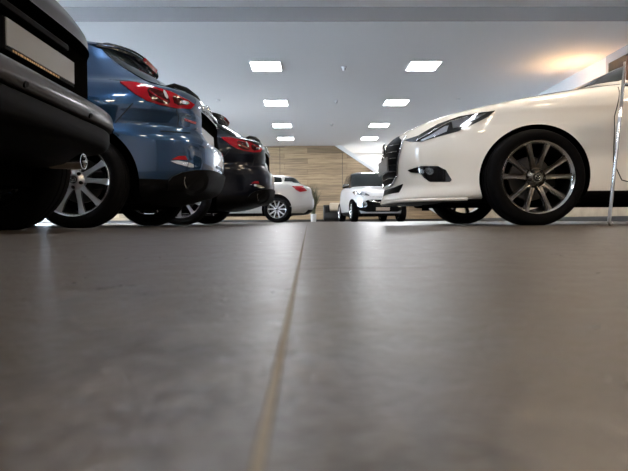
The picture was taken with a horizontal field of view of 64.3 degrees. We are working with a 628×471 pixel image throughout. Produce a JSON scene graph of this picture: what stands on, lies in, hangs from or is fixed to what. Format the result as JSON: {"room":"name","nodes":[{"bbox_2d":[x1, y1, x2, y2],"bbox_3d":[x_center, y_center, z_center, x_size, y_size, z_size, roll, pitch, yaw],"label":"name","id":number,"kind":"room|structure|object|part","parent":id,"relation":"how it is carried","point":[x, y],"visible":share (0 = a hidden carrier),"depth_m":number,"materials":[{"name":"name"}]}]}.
{"room":"car showroom","nodes":[
{"label":"car showroom","id":0,"kind":"room"},
{"bbox_2d":[110,146,441,220],"bbox_3d":[-2.502,-2.048,19.979,15.500,3.020,0.120,0,2,-1],"label":"wall","id":1,"kind":"structure","parent":0,"point":[311,166],"depth_m":19.94,"materials":[{"name":"brown wood"}]},
{"bbox_2d":[106,219,443,222],"bbox_3d":[-2.493,-0.581,19.953,15.500,0.090,0.020,0,2,-1],"label":"baseboard","id":2,"kind":"structure","parent":1,"relation":"attached to","point":[305,220],"depth_m":19.97,"materials":[{"name":"grey"}]},
{"bbox_2d":[280,151,342,216],"bbox_3d":[-0.107,-2.100,19.944,7.506,2.900,0.006,0,2,-1],"label":"trim","id":3,"kind":"structure","parent":1,"relation":"attached to","point":[342,151],"depth_m":19.94,"materials":[{"name":"grey metal"}]},
{"bbox_2d":[335,145,434,212],"bbox_3d":[3.037,-2.106,20.015,4.420,2.970,0.220,0,2,-1],"label":"trim","id":4,"kind":"structure","parent":1,"relation":"attached to","point":[340,147],"depth_m":19.86,"materials":[{"name":"white paint"}]},
{"bbox_2d":[0,221,627,470],"bbox_3d":[-2.354,-0.100,8.573,15.900,0.200,27.600,0,2,-1],"label":"floor","id":5,"kind":"structure","parent":0,"point":[359,345],"depth_m":0.16,"materials":[{"name":"stone"}]},
{"bbox_2d":[0,0,113,229],"bbox_3d":[-3.108,-0.776,1.900,4.281,1.555,1.803,0,2,-1],"label":"car","id":6,"kind":"object","parent":5,"relation":"on","point":[49,126],"visible":1,"depth_m":2.09,"materials":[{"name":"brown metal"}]},
{"bbox_3d":[-1.117,-0.824,1.923,0.062,0.026,0.600,0,2,-1],"label":"hatch handle","id":7,"kind":"part","parent":6,"relation":"part of","materials":[{"name":"black plastic"}]},
{"bbox_2d":[13,50,58,77],"bbox_3d":[-1.085,-0.669,1.966,0.002,0.008,0.336,0,2,-1],"label":"print","id":8,"kind":"object","parent":6,"relation":"attached to","point":[22,55],"depth_m":1.95,"materials":[{"name":"brown"}]},
{"bbox_3d":[-1.120,-0.721,2.011,0.066,0.115,0.520,0,2,-1],"label":"plate frame","id":9,"kind":"part","parent":6,"relation":"part of","materials":[{"name":"black plastic"}]},
{"bbox_3d":[-1.088,-0.727,2.011,0.011,0.098,0.510,0,2,-1],"label":"number plate","id":10,"kind":"part","parent":6,"relation":"part of","materials":[{"name":"grey"}]},
{"bbox_2d":[0,41,224,227],"bbox_3d":[-3.002,-0.792,4.142,4.446,1.454,2.200,0,2,-1],"label":"hatchback car","id":11,"kind":"object","parent":5,"relation":"on","point":[163,153],"visible":0.7,"depth_m":3.51,"materials":[{"name":"blue paint"}]},
{"bbox_2d":[143,58,157,73],"bbox_3d":[-1.353,-1.404,4.144,0.028,0.035,0.322,0,2,-1],"label":"lamp","id":12,"kind":"object","parent":11,"relation":"on","point":[146,63],"depth_m":4.14,"materials":[{"name":"red plastic"}]},
{"bbox_2d":[120,81,194,108],"bbox_3d":[-1.083,-0.985,3.535,0.531,0.167,0.133,-1,2,-34],"label":"tail lamp","id":13,"kind":"object","parent":11,"relation":"attached to","point":[139,94],"depth_m":3.46,"materials":[{"name":"red plastic"}]},
{"bbox_3d":[-0.931,-0.514,3.603,0.029,0.043,0.234,1,2,42],"label":"reflector trim","id":14,"kind":"part","parent":11,"relation":"part of","materials":[{"name":"silver metal"}]},
{"bbox_2d":[166,170,224,198],"bbox_3d":[-0.921,-0.418,4.179,0.289,0.209,1.325,0,2,-1],"label":"diffuser","id":15,"kind":"object","parent":11,"relation":"attached to","point":[180,184],"depth_m":3.74,"materials":[{"name":"black plastic"}]},
{"bbox_3d":[-0.888,-0.801,4.168,0.012,0.112,0.520,-4,2,-1],"label":"number plate","id":16,"kind":"part","parent":11,"relation":"part of","materials":[{"name":"grey"}]},
{"bbox_3d":[-0.857,-0.993,4.162,0.026,0.029,0.542,0,2,-1],"label":"boot handle","id":17,"kind":"part","parent":11,"relation":"part of","materials":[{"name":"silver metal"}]},
{"bbox_2d":[74,112,274,224],"bbox_3d":[-2.822,-0.862,6.444,4.616,1.454,2.200,0,2,-1],"label":"hatchback car","id":18,"kind":"object","parent":5,"relation":"on","point":[249,184],"visible":0.26,"depth_m":5.83,"materials":[{"name":"black paint"}]},
{"bbox_2d":[221,137,261,151],"bbox_3d":[-0.820,-1.056,5.842,0.530,0.169,0.134,-1,2,-33],"label":"tail lamp","id":19,"kind":"object","parent":18,"relation":"attached to","point":[228,144],"depth_m":5.76,"materials":[{"name":"red plastic"}]},
{"bbox_3d":[-0.667,-0.584,5.910,0.030,0.043,0.235,1,2,43],"label":"reflector trim","id":20,"kind":"part","parent":18,"relation":"part of","materials":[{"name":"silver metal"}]},
{"bbox_2d":[246,189,274,205],"bbox_3d":[-0.660,-0.488,6.481,0.297,0.209,1.326,0,2,-1],"label":"diffuser","id":21,"kind":"object","parent":18,"relation":"attached to","point":[254,197],"depth_m":5.97,"materials":[{"name":"black plastic"}]},
{"bbox_2d":[146,175,313,222],"bbox_3d":[-2.290,-0.955,13.251,4.590,1.232,1.832,0,2,-1],"label":"car","id":22,"kind":"object","parent":5,"relation":"on","point":[291,197],"visible":0.4,"depth_m":12.49,"materials":[{"name":"white metal"}]},
{"bbox_2d":[292,186,306,191],"bbox_3d":[-0.355,-1.172,12.579,0.427,0.162,0.078,-1,2,-30],"label":"tail lamp","id":23,"kind":"object","parent":22,"relation":"attached to","point":[294,188],"depth_m":12.54,"materials":[{"name":"red plastic"}]},
{"bbox_2d":[309,184,320,221],"bbox_3d":[-0.028,-1.108,16.973,0.656,1.291,0.651,0,2,-1],"label":"potted grass","id":24,"kind":"object","parent":5,"relation":"on","point":[313,215],"depth_m":16.92,"materials":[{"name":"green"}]},
{"bbox_2d":[311,214,315,221],"bbox_3d":[-0.018,-0.598,16.991,0.200,0.270,0.200,0,2,-1],"label":"pot","id":25,"kind":"object","parent":24,"relation":"attached to","point":[313,216],"depth_m":16.91,"materials":[{"name":"grey ceramic"}]},
{"bbox_2d":[323,205,337,221],"bbox_3d":[0.738,-0.844,18.914,0.760,0.640,0.760,0,2,-1],"label":"armchair","id":26,"kind":"object","parent":5,"relation":"on","point":[327,214],"visible":0.48,"depth_m":18.54,"materials":[{"name":"black leather"}]},
{"bbox_3d":[0.428,-0.961,18.857,0.140,0.280,0.660,0,2,-1],"label":"armrest","id":27,"kind":"part","parent":26,"relation":"part of","materials":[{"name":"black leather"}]},
{"bbox_3d":[0.739,-0.724,18.897,0.760,0.280,0.720,0,2,-1],"label":"seat","id":28,"kind":"part","parent":26,"relation":"part of","materials":[{"name":"black leather"}]},
{"bbox_3d":[0.734,-1.003,19.199,0.760,0.340,0.180,0,2,-1],"label":"backrest","id":29,"kind":"part","parent":26,"relation":"part of","materials":[{"name":"black leather"}]},
{"bbox_2d":[329,203,339,210],"bbox_3d":[0.787,-1.074,18.890,0.400,0.323,0.192,-1,2,-7],"label":"cushion","id":30,"kind":"object","parent":26,"relation":"on","point":[333,206],"visible":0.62,"depth_m":18.82,"materials":[{"name":"beige fabric"}]},
{"bbox_2d":[338,172,406,221],"bbox_3d":[1.802,-1.262,16.195,1.980,1.624,3.728,-1,2,-6],"label":"car","id":31,"kind":"object","parent":5,"relation":"on","point":[361,195],"visible":0.72,"depth_m":14.93,"materials":[{"name":"white paint"}]},
{"bbox_2d":[342,184,351,188],"bbox_3d":[1.029,-1.520,15.501,0.310,0.130,0.160,-1,2,-6],"label":"mirror","id":32,"kind":"object","parent":31,"relation":"attached to","point":[345,186],"depth_m":15.43,"materials":[{"name":"black mirror"}]},
{"bbox_2d":[357,201,367,206],"bbox_3d":[1.392,-0.913,14.571,0.068,0.189,0.428,-2,2,-43],"label":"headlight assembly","id":33,"kind":"object","parent":31,"relation":"attached to","point":[359,203],"depth_m":14.51,"materials":[{"name":"white"}]},
{"bbox_2d":[369,200,381,205],"bbox_3d":[1.981,-0.937,14.421,0.805,0.199,0.082,-1,2,-6],"label":"grille","id":34,"kind":"object","parent":31,"relation":"attached to","point":[371,202],"depth_m":14.37,"materials":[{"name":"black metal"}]},
{"bbox_3d":[1.969,-0.689,14.564,1.261,0.090,0.308,-1,2,-6],"label":"skid plate","id":35,"kind":"part","parent":31,"relation":"part of","materials":[{"name":"grey"}]},
{"bbox_3d":[1.985,-0.766,14.397,0.404,0.091,0.029,-1,2,-6],"label":"number plate","id":36,"kind":"part","parent":31,"relation":"part of","materials":[{"name":"beige plastic"}]},
{"bbox_2d":[378,66,627,224],"bbox_3d":[2.791,-0.828,4.212,4.446,1.454,2.200,0,2,-1],"label":"hatchback car","id":37,"kind":"object","parent":5,"relation":"on","point":[552,154],"visible":0.98,"depth_m":3.41,"materials":[{"name":"white paint"}]},
{"bbox_3d":[0.578,-0.572,4.192,0.012,0.112,0.480,-3,2,-1],"label":"number plate","id":38,"kind":"part","parent":37,"relation":"part of","materials":[{"name":"grey"}]},
{"bbox_2d":[381,135,406,188],"bbox_3d":[0.638,-0.588,4.193,0.117,0.387,0.884,0,2,-1],"label":"grille","id":39,"kind":"object","parent":37,"relation":"attached to","point":[394,155],"depth_m":3.88,"materials":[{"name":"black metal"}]},
{"bbox_3d":[0.759,-0.472,3.663,0.018,0.042,0.184,-2,2,-45],"label":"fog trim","id":40,"kind":"part","parent":37,"relation":"part of","materials":[{"name":"silver metal"}]},
{"bbox_2d":[425,168,433,174],"bbox_3d":[0.829,-0.462,3.600,0.068,0.050,0.012,1,2,36],"label":"fog lamp","id":41,"kind":"object","parent":37,"relation":"attached to","point":[428,171],"depth_m":3.59,"materials":[{"name":"white"}]},
{"bbox_3d":[0.903,-0.760,3.555,0.368,0.146,0.023,1,2,28],"label":"lamp trim","id":42,"kind":"part","parent":37,"relation":"part of","materials":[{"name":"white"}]},
{"bbox_2d":[607,56,627,225],"bbox_3d":[2.206,-0.563,3.161,0.937,0.994,0.459,0,2,-1],"label":"display stand","id":43,"kind":"object","parent":5,"relation":"on","point":[624,83],"visible":1,"depth_m":2.95,"materials":[{"name":"silver metal"}]},
{"bbox_2d":[56,0,627,6],"bbox_3d":[-2.284,-3.263,1.157,15.500,0.100,12.560,0,2,-1],"label":"ceiling","id":44,"kind":"structure","parent":0,"point":[64,3],"depth_m":7.35,"materials":[{"name":"white paint"}]},
{"bbox_2d":[63,7,627,21],"bbox_3d":[-2.360,-3.343,7.444,15.500,0.310,0.015,0,2,-1],"label":"ceiling beam","id":45,"kind":"structure","parent":44,"relation":"attached to","point":[79,14],"depth_m":7.47,"materials":[{"name":"grey paint"}]},
{"bbox_2d":[76,21,627,152],"bbox_3d":[-2.449,-3.454,14.763,15.500,0.100,14.625,0,2,-1],"label":"ceiling","id":46,"kind":"structure","parent":0,"point":[484,63],"depth_m":9.62,"materials":[{"name":"white paint"}]},
{"bbox_2d":[249,61,281,70],"bbox_3d":[-0.920,-3.254,9.618,0.584,0.014,0.584,0,2,-1],"label":"recessed light","id":47,"kind":"object","parent":46,"relation":"in","point":[255,65],"visible":1,"depth_m":9.56,"materials":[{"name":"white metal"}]},
{"bbox_2d":[263,100,287,105],"bbox_3d":[-0.957,-3.342,12.616,0.584,0.014,0.584,0,2,-1],"label":"recessed light","id":48,"kind":"object","parent":46,"relation":"in","point":[267,102],"visible":1,"depth_m":12.55,"materials":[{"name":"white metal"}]},
{"bbox_2d":[272,124,291,127],"bbox_3d":[-0.994,-3.431,15.615,0.584,0.014,0.584,0,2,-1],"label":"recessed light","id":49,"kind":"object","parent":46,"relation":"in","point":[274,125],"visible":1,"depth_m":15.66,"materials":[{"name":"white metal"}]},
{"bbox_2d":[273,124,290,126],"bbox_3d":[-0.994,-3.432,15.615,0.560,0.009,0.560,0,2,-1],"label":"diffuser","id":50,"kind":"object","parent":49,"relation":"attached to","point":[274,125],"depth_m":15.58,"materials":[{"name":"white plastic"}]},
{"bbox_2d":[277,137,293,139],"bbox_3d":[-1.024,-3.504,18.093,0.584,0.014,0.584,0,2,-1],"label":"recessed light","id":51,"kind":"object","parent":46,"relation":"in","point":[278,138],"visible":1,"depth_m":18.04,"materials":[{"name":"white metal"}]},
{"bbox_2d":[278,138,293,139],"bbox_3d":[-1.024,-3.506,18.093,0.560,0.009,0.560,0,2,-1],"label":"diffuser","id":52,"kind":"object","parent":51,"relation":"attached to","point":[278,138],"depth_m":18.15,"materials":[{"name":"white plastic"}]},
{"bbox_2d":[360,137,377,139],"bbox_3d":[2.006,-3.523,18.130,0.584,0.014,0.584,0,2,-1],"label":"recessed light","id":53,"kind":"object","parent":46,"relation":"in","point":[362,138],"visible":1,"depth_m":18.14,"materials":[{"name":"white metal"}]},
{"bbox_2d":[369,123,389,126],"bbox_3d":[2.036,-3.449,15.651,0.584,0.014,0.584,0,2,-1],"label":"recessed light","id":54,"kind":"object","parent":46,"relation":"in","point":[371,124],"visible":1,"depth_m":15.59,"materials":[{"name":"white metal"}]},
{"bbox_2d":[370,124,388,126],"bbox_3d":[2.036,-3.451,15.651,0.560,0.009,0.560,0,2,-1],"label":"diffuser","id":55,"kind":"object","parent":54,"relation":"attached to","point":[371,125],"depth_m":15.67,"materials":[{"name":"white plastic"}]},
{"bbox_2d":[383,100,408,105],"bbox_3d":[2.073,-3.361,12.652,0.584,0.014,0.584,0,2,-1],"label":"recessed light","id":56,"kind":"object","parent":46,"relation":"in","point":[387,102],"visible":1,"depth_m":12.63,"materials":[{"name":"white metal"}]},
{"bbox_2d":[405,61,441,70],"bbox_3d":[2.109,-3.272,9.654,0.584,0.014,0.584,0,2,-1],"label":"recessed light","id":57,"kind":"object","parent":46,"relation":"in","point":[414,65],"visible":1,"depth_m":9.62,"materials":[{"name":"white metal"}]},
{"bbox_2d":[353,153,381,169],"bbox_3d":[2.783,-2.114,21.192,4.900,3.020,2.180,0,2,-1],"label":"wall","id":58,"kind":"structure","parent":0,"point":[373,159],"depth_m":22.14,"materials":[{"name":"white paint"}]},
{"bbox_2d":[536,45,627,95],"bbox_3d":[5.438,-1.864,8.666,0.135,3.230,27.300,0,2,-1],"label":"wall","id":59,"kind":"structure","parent":0,"point":[597,69],"depth_m":9.80,"materials":[{"name":"grey paint"}]},
{"bbox_2d":[444,216,627,220],"bbox_3d":[5.323,-0.393,12.059,0.030,0.090,16.000,0,2,-1],"label":"baseboard","id":60,"kind":"structure","parent":59,"relation":"attached to","point":[592,218],"depth_m":9.76,"materials":[{"name":"grey"}]},
{"bbox_2d":[456,207,627,217],"bbox_3d":[5.329,-0.793,12.048,0.015,0.710,16.000,0,2,-1],"label":"trim","id":61,"kind":"structure","parent":59,"relation":"attached to","point":[576,211],"depth_m":9.75,"materials":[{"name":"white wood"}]},
{"bbox_2d":[608,54,627,71],"bbox_3d":[5.357,-2.774,7.817,0.034,0.600,2.460,0,2,-1],"label":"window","id":62,"kind":"structure","parent":59,"relation":"in","point":[617,63],"depth_m":8.80,"materials":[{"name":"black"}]}
]}

